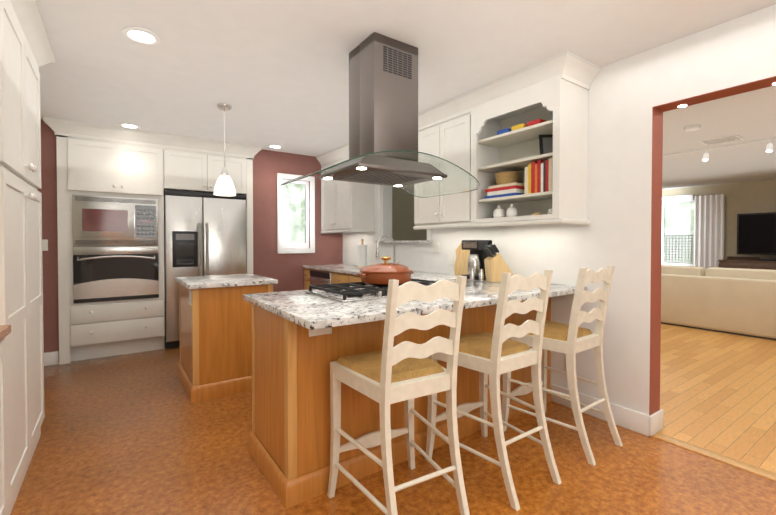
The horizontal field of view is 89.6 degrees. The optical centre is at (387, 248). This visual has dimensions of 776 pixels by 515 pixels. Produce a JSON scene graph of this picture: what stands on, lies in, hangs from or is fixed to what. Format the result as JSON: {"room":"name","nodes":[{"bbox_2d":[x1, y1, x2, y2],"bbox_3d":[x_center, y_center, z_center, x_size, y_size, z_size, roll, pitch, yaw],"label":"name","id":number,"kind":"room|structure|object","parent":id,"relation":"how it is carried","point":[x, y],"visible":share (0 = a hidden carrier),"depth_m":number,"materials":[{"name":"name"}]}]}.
{"room":"kitchen","nodes":[
{"label":"kitchen","id":0,"kind":"room"},
{"bbox_2d":[38,119,58,352],"bbox_3d":[-3.555,-0.057,4.130,0.158,2.410,0.720,-1,1,-35],"label":"wall","id":1,"kind":"structure","parent":0,"point":[48,189],"depth_m":3.85,"materials":[{"name":"red paint"}]},
{"bbox_2d":[42,240,47,250],"bbox_3d":[-3.362,-0.032,3.822,0.050,0.110,0.005,-1,1,-35],"label":"light switch","id":2,"kind":"object","parent":1,"relation":"attached to","point":[44,242],"depth_m":3.82,"materials":[{"name":"white plastic"}]},
{"bbox_2d":[44,351,58,365],"bbox_3d":[-2.396,1.077,4.509,3.050,0.130,0.016,-1,1,-35],"label":"baseboard","id":3,"kind":"structure","parent":1,"relation":"attached to","point":[51,358],"depth_m":3.85,"materials":[{"name":"white wood"}]},
{"bbox_2d":[253,149,342,291],"bbox_3d":[-1.175,-0.077,5.448,1.443,2.410,0.150,-1,1,-35],"label":"wall","id":4,"kind":"structure","parent":0,"point":[286,270],"depth_m":5.17,"materials":[{"name":"red paint"}]},
{"bbox_2d":[164,148,247,194],"bbox_3d":[-2.375,-0.972,4.907,0.964,0.585,0.760,-1,1,-35],"label":"upper cabinet","id":5,"kind":"object","parent":4,"relation":"attached to","point":[192,171],"depth_m":4.57,"materials":[{"name":"wood"}]},
{"bbox_2d":[277,173,314,253],"bbox_3d":[-1.260,-0.465,5.322,0.530,1.060,0.090,-1,1,-35],"label":"window","id":6,"kind":"structure","parent":4,"relation":"in","point":[292,214],"depth_m":5.33,"materials":[{"name":"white glass"}]},
{"bbox_2d":[10,347,775,514],"bbox_3d":[-0.408,1.209,2.104,3.745,0.060,8.000,-1,1,-35],"label":"floor","id":7,"kind":"structure","parent":0,"point":[138,433],"depth_m":2.09,"materials":[{"name":"orange tile"}]},
{"bbox_2d":[0,340,7,514],"bbox_3d":[-1.472,0.776,1.003,0.543,0.840,1.088,-1,1,-35],"label":"base cabinet","id":8,"kind":"object","parent":7,"relation":"on","point":[3,389],"depth_m":1.55,"materials":[{"name":"wood"}]},
{"bbox_2d":[0,324,10,343],"bbox_3d":[-1.187,0.344,0.604,0.558,0.036,2.058,-1,1,-35],"label":"countertop","id":9,"kind":"structure","parent":8,"relation":"on","point":[5,330],"depth_m":1.53,"materials":[{"name":"brown wood"}]},
{"bbox_2d":[0,0,44,514],"bbox_3d":[-2.075,0.042,1.881,0.575,2.280,1.055,-1,1,-35],"label":"pantry cabinet","id":10,"kind":"object","parent":7,"relation":"on","point":[21,289],"visible":0.98,"depth_m":1.91,"materials":[{"name":"wood"}]},
{"bbox_2d":[8,0,54,70],"bbox_3d":[-1.497,-1.156,1.061,0.604,0.140,3.200,-1,1,-35],"label":"crown molding","id":11,"kind":"structure","parent":10,"relation":"attached to","point":[28,17],"depth_m":2.09,"materials":[{"name":"white wood"}]},
{"bbox_2d":[56,135,164,364],"bbox_3d":[-3.090,-0.056,4.411,0.916,2.400,0.775,-1,1,-35],"label":"tall cabinet","id":12,"kind":"object","parent":7,"relation":"on","point":[110,227],"depth_m":4.08,"materials":[{"name":"wood"}]},
{"bbox_2d":[43,117,261,158],"bbox_3d":[-2.470,-1.196,4.362,2.070,0.140,0.114,-1,1,-35],"label":"crown molding","id":13,"kind":"structure","parent":12,"relation":"attached to","point":[63,127],"depth_m":4.23,"materials":[{"name":"white wood"}]},
{"bbox_2d":[164,190,245,348],"bbox_3d":[-2.317,0.230,4.896,0.886,1.788,0.813,-1,1,-35],"label":"fridge","id":14,"kind":"object","parent":7,"relation":"on","point":[204,234],"visible":0.71,"depth_m":4.54,"materials":[{"name":"silver metal"}]},
{"bbox_2d":[175,274,277,402],"bbox_3d":[-1.440,0.710,3.444,0.680,0.897,0.810,-1,1,-35],"label":"kitchen island","id":15,"kind":"object","parent":7,"relation":"on","point":[215,316],"visible":0.92,"depth_m":3.11,"materials":[{"name":"brown wood"}]},
{"bbox_2d":[247,299,334,508],"bbox_3d":[-0.531,0.747,2.091,0.224,0.862,0.577,-1,1,-35],"label":"base cabinet","id":16,"kind":"object","parent":7,"relation":"on","point":[301,340],"depth_m":1.88,"materials":[{"name":"brown wood"}]},
{"bbox_2d":[243,279,586,330],"bbox_3d":[0.265,0.292,2.562,2.097,0.034,1.000,-1,1,-35],"label":"countertop","id":17,"kind":"structure","parent":16,"relation":"on","point":[313,312],"depth_m":2.01,"materials":[{"name":"white stone"}]},
{"bbox_2d":[305,278,436,302],"bbox_3d":[-0.025,0.252,2.480,0.860,0.046,0.500,-1,1,-35],"label":"cooktop","id":18,"kind":"object","parent":17,"relation":"in","point":[343,292],"visible":0.6,"depth_m":2.26,"materials":[{"name":"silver metal"}]},
{"bbox_2d":[356,256,413,285],"bbox_3d":[-0.013,0.139,2.548,0.398,0.176,0.340,-1,1,-35],"label":"pot","id":19,"kind":"object","parent":18,"relation":"on","point":[381,274],"visible":0.96,"depth_m":2.42,"materials":[{"name":"orange metal"}]},
{"bbox_2d":[470,269,474,280],"bbox_3d":[0.695,0.215,3.229,0.041,0.098,0.041,1,1,40],"label":"shaker","id":20,"kind":"object","parent":17,"relation":"on","point":[472,275],"depth_m":3.21,"materials":[{"name":"silver metal"}]},
{"bbox_2d":[461,240,491,279],"bbox_3d":[0.760,0.094,3.358,0.173,0.335,0.200,-1,1,-35],"label":"coffee maker","id":21,"kind":"object","parent":17,"relation":"on","point":[477,255],"visible":0.69,"depth_m":3.30,"materials":[{"name":"black plastic"}]},
{"bbox_2d":[479,269,483,280],"bbox_3d":[0.760,0.215,3.188,0.041,0.098,0.041,1,1,40],"label":"shaker","id":22,"kind":"object","parent":17,"relation":"on","point":[481,275],"depth_m":3.17,"materials":[{"name":"silver metal"}]},
{"bbox_2d":[483,244,513,281],"bbox_3d":[0.887,0.114,3.149,0.238,0.302,0.100,0,1,-15],"label":"knife block","id":23,"kind":"object","parent":17,"relation":"on","point":[496,266],"visible":0.98,"depth_m":3.10,"materials":[{"name":"brown wood"}]},
{"bbox_2d":[303,264,460,289],"bbox_3d":[-0.183,0.694,4.465,0.654,0.897,2.615,-1,1,-35],"label":"base cabinet","id":24,"kind":"object","parent":7,"relation":"on","point":[328,274],"visible":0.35,"depth_m":4.68,"materials":[{"name":"brown wood"}]},
{"bbox_2d":[357,239,366,267],"bbox_3d":[-0.323,0.057,4.942,0.150,0.362,0.150,-1,1,-35],"label":"paper towel holder","id":25,"kind":"object","parent":24,"relation":"on","point":[362,255],"visible":0.83,"depth_m":4.89,"materials":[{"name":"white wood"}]},
{"bbox_2d":[376,235,399,263],"bbox_3d":[0.002,0.050,4.288,0.275,0.395,0.121,-1,1,-35],"label":"faucet","id":26,"kind":"object","parent":24,"relation":"on","point":[377,245],"visible":0.83,"depth_m":4.29,"materials":[{"name":"silver metal"}]},
{"bbox_2d":[454,242,469,274],"bbox_3d":[0.725,0.073,3.717,0.061,0.369,0.230,-1,1,-35],"label":"cutting board","id":27,"kind":"object","parent":24,"relation":"on","point":[461,262],"visible":0.47,"depth_m":3.73,"materials":[{"name":"brown wood"}]},
{"bbox_2d":[327,276,469,514],"bbox_3d":[0.061,0.649,1.743,0.490,1.070,0.559,-1,1,-30],"label":"stool","id":28,"kind":"object","parent":7,"relation":"on","point":[388,374],"visible":1,"depth_m":1.64,"materials":[{"name":"paint"}]},
{"bbox_2d":[335,299,551,488],"bbox_3d":[0.325,0.738,2.688,1.862,0.862,0.573,-1,1,-35],"label":"panel","id":29,"kind":"object","parent":7,"relation":"on","point":[360,416],"depth_m":2.19,"materials":[{"name":"brown wood"}]},
{"bbox_2d":[425,270,560,510],"bbox_3d":[0.567,0.644,2.084,0.490,1.070,0.559,-1,1,-35],"label":"stool","id":30,"kind":"object","parent":7,"relation":"on","point":[496,354],"visible":0.96,"depth_m":1.98,"materials":[{"name":"paint"}]},
{"bbox_2d":[502,266,622,465],"bbox_3d":[1.091,0.639,2.439,0.490,1.070,0.559,-1,1,-37],"label":"stool","id":31,"kind":"object","parent":7,"relation":"on","point":[571,339],"visible":0.79,"depth_m":2.34,"materials":[{"name":"paint"}]},
{"bbox_2d":[37,0,775,189],"bbox_3d":[2.665,-1.296,4.402,11.460,0.060,10.900,-1,1,-35],"label":"ceiling","id":32,"kind":"structure","parent":0,"point":[273,71],"depth_m":2.55,"materials":[{"name":"paint"}]},
{"bbox_2d":[119,122,140,128],"bbox_3d":[-2.641,-1.254,3.995,0.190,0.012,0.190,-1,1,-35],"label":"recessed light","id":33,"kind":"object","parent":32,"relation":"in","point":[130,125],"visible":1,"depth_m":3.98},
{"bbox_2d":[122,26,160,44],"bbox_3d":[-1.424,-1.228,2.259,0.190,0.012,0.190,-1,1,-35],"label":"recessed light","id":34,"kind":"object","parent":32,"relation":"in","point":[141,35],"visible":1,"depth_m":2.25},
{"bbox_2d":[214,103,235,195],"bbox_3d":[-1.435,-0.861,3.429,0.184,0.780,0.184,-1,1,-35],"label":"pendant light","id":35,"kind":"object","parent":32,"relation":"hanging from","point":[224,185],"visible":1,"depth_m":3.39,"materials":[{"name":"white glass"}]},
{"bbox_2d":[267,144,282,147],"bbox_3d":[-1.398,-1.267,4.853,0.190,0.012,0.190,-1,1,-35],"label":"recessed light","id":36,"kind":"object","parent":32,"relation":"in","point":[274,146],"visible":0.98,"depth_m":4.83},
{"bbox_2d":[318,32,446,186],"bbox_3d":[-0.036,-0.837,2.444,0.640,0.799,0.500,-1,1,-35],"label":"range hood","id":37,"kind":"object","parent":32,"relation":"hanging from","point":[383,92],"visible":1,"depth_m":2.32,"materials":[{"name":"silver metal"}]},
{"bbox_2d":[280,150,478,197],"bbox_3d":[-0.036,-0.457,2.450,1.126,0.161,0.720,-1,1,-35],"label":"panel","id":38,"kind":"object","parent":37,"relation":"attached to","point":[354,159],"visible":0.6,"depth_m":2.33,"materials":[{"name":"clear glass"}]},
{"bbox_2d":[684,124,700,130],"bbox_3d":[3.146,-1.243,4.031,0.140,0.034,0.140,-1,1,-35],"label":"smoke detector","id":39,"kind":"object","parent":32,"relation":"attached to","point":[695,127],"visible":1,"depth_m":3.99,"materials":[{"name":"white plastic"}]},
{"bbox_2d":[663,137,775,161],"bbox_3d":[4.370,-1.183,4.481,0.091,0.167,2.470,-1,1,-35],"label":"rail","id":40,"kind":"object","parent":32,"relation":"attached to","point":[769,148],"visible":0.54,"depth_m":4.80,"materials":[{"name":"white metal"}]},
{"bbox_2d":[699,135,744,144],"bbox_3d":[3.888,-1.262,4.557,0.280,0.012,0.350,-1,1,-35],"label":"ceiling vent","id":41,"kind":"object","parent":32,"relation":"in","point":[731,138],"visible":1,"depth_m":4.54,"materials":[{"name":"grey plastic"}]},
{"bbox_2d":[392,184,426,239],"bbox_3d":[0.256,-0.082,5.786,1.290,2.410,0.100,-1,1,-35],"label":"wall","id":42,"kind":"structure","parent":0,"point":[403,224],"depth_m":5.69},
{"bbox_2d":[343,4,775,414],"bbox_3d":[1.396,-0.038,2.904,0.150,2.410,7.270,-1,1,-35],"label":"wall","id":43,"kind":"structure","parent":0,"point":[625,95],"depth_m":2.58,"materials":[{"name":"white paint"}]},
{"bbox_2d":[321,157,373,230],"bbox_3d":[-0.579,-0.694,5.245,0.385,0.910,0.848,-1,1,-35],"label":"upper cabinet","id":44,"kind":"object","parent":43,"relation":"attached to","point":[345,205],"visible":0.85,"depth_m":4.98,"materials":[{"name":"wood"}]},
{"bbox_2d":[320,230,374,233],"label":"molding","id":45,"kind":"structure","parent":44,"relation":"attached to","point":[336,231],"depth_m":4.96,"materials":[{"name":"white wood"}]},
{"bbox_2d":[375,240,430,242],"bbox_3d":[0.222,-0.079,4.553,0.220,0.030,1.020,-1,1,-35],"label":"sill","id":46,"kind":"structure","parent":43,"relation":"attached to","point":[412,241],"depth_m":4.37,"materials":[{"name":"white wood"}]},
{"bbox_2d":[377,185,431,242],"bbox_3d":[0.227,-0.524,4.550,0.167,0.910,1.020,-1,1,-35],"label":"window","id":47,"kind":"structure","parent":43,"relation":"in","point":[384,209],"depth_m":4.89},
{"bbox_2d":[432,243,438,252],"bbox_3d":[0.496,-0.006,4.053,0.006,0.110,0.105,-1,1,-35],"label":"outlet","id":48,"kind":"object","parent":43,"relation":"attached to","point":[435,247],"depth_m":4.05,"materials":[{"name":"white plastic"}]},
{"bbox_2d":[414,112,470,225],"bbox_3d":[0.588,-0.669,3.578,0.385,0.910,0.742,-1,1,-35],"label":"upper cabinet","id":49,"kind":"object","parent":43,"relation":"attached to","point":[449,140],"visible":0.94,"depth_m":3.42,"materials":[{"name":"wood"}]},
{"bbox_2d":[449,255,453,265],"bbox_3d":[0.627,0.117,3.869,0.006,0.110,0.070,-1,1,-35],"label":"outlet","id":50,"kind":"object","parent":43,"relation":"attached to","point":[451,257],"depth_m":3.86,"materials":[{"name":"white plastic"}]},
{"bbox_2d":[316,50,600,166],"bbox_3d":[0.226,-1.161,4.066,0.414,0.220,3.694,-1,1,-35],"label":"crown molding","id":51,"kind":"structure","parent":43,"relation":"attached to","point":[571,67],"depth_m":2.84,"materials":[{"name":"white wood"}]},
{"bbox_2d":[413,218,589,229],"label":"molding","id":52,"kind":"structure","parent":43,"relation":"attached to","point":[542,221],"depth_m":2.87,"materials":[{"name":"white wood"}]},
{"bbox_2d":[471,78,587,222],"bbox_3d":[1.040,-0.659,2.966,0.348,0.910,0.776,-1,1,-35],"label":"upper cabinet","id":53,"kind":"object","parent":43,"relation":"attached to","point":[560,106],"visible":0.92,"depth_m":2.85,"materials":[{"name":"white wood"}]},
{"bbox_2d":[484,119,552,217],"bbox_3d":[1.048,-0.573,2.966,0.229,0.690,0.615,-1,1,-35],"label":"decorations","id":54,"kind":"object","parent":53,"relation":"in","point":[538,176],"visible":0.75,"depth_m":2.85,"materials":[{"name":"wicker"}]},
{"bbox_2d":[550,384,663,435],"bbox_3d":[2.369,1.123,1.533,0.182,0.130,3.680,-1,1,-35],"label":"baseboard","id":55,"kind":"structure","parent":43,"relation":"attached to","point":[641,423],"depth_m":2.55,"materials":[{"name":"white wood"}]},
{"bbox_2d":[649,76,775,414],"bbox_3d":[2.131,0.154,1.858,0.148,2.044,1.510,-1,1,-35],"label":"door frame","id":56,"kind":"structure","parent":43,"relation":"attached to","point":[656,244],"depth_m":2.46,"materials":[{"name":"painted wood"}]},
{"bbox_2d":[651,432,775,480],"bbox_3d":[2.104,1.210,1.855,0.084,0.066,1.510,-1,1,-35],"label":"sill","id":57,"kind":"structure","parent":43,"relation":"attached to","point":[725,459],"depth_m":2.20,"materials":[{"name":"brown wood"}]},
{"bbox_2d":[658,324,775,472],"bbox_3d":[4.234,1.157,5.538,7.630,0.060,10.900,-1,1,-35],"label":"floor","id":58,"kind":"structure","parent":0,"point":[717,392],"depth_m":3.15,"materials":[{"name":"brown wood"}]},
{"bbox_2d":[661,265,775,340],"bbox_3d":[4.965,0.700,5.342,0.950,0.860,3.150,-1,1,-35],"label":"sofa","id":59,"kind":"object","parent":58,"relation":"on","point":[739,301],"visible":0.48,"depth_m":5.25,"materials":[{"name":"fabric"}]},
{"bbox_2d":[718,256,775,269],"bbox_3d":[7.146,0.637,7.176,0.532,0.930,1.585,-1,1,-35],"label":"dresser","id":60,"kind":"object","parent":58,"relation":"on","point":[742,262],"visible":0.38,"depth_m":7.41,"materials":[{"name":"brown wood"}]},
{"bbox_2d":[737,212,775,260],"bbox_3d":[7.197,-0.218,7.117,0.260,0.899,1.280,-1,1,-35],"label":"screen","id":61,"kind":"object","parent":60,"relation":"on","point":[756,233],"visible":1,"depth_m":7.38,"materials":[{"name":"black plastic"}]},
{"bbox_2d":[662,179,775,265],"bbox_3d":[7.256,-0.111,7.636,0.150,2.410,10.900,-1,1,-35],"label":"wall","id":62,"kind":"structure","parent":0,"point":[750,197],"depth_m":7.86,"materials":[{"name":"beige paint"}]},
{"bbox_2d":[661,195,694,265],"bbox_3d":[6.064,-0.399,9.178,0.150,1.540,2.000,-1,1,-35],"label":"window","id":63,"kind":"structure","parent":62,"relation":"in","point":[678,230],"depth_m":8.68,"materials":[{"name":"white glass"}]},
{"bbox_2d":[694,194,724,269],"bbox_3d":[6.706,-0.034,8.168,0.036,2.160,0.500,-1,1,-35],"label":"curtain","id":64,"kind":"object","parent":63,"relation":"hanging from","point":[709,232],"visible":0.73,"depth_m":8.16,"materials":[{"name":"white fabric"}]}
]}

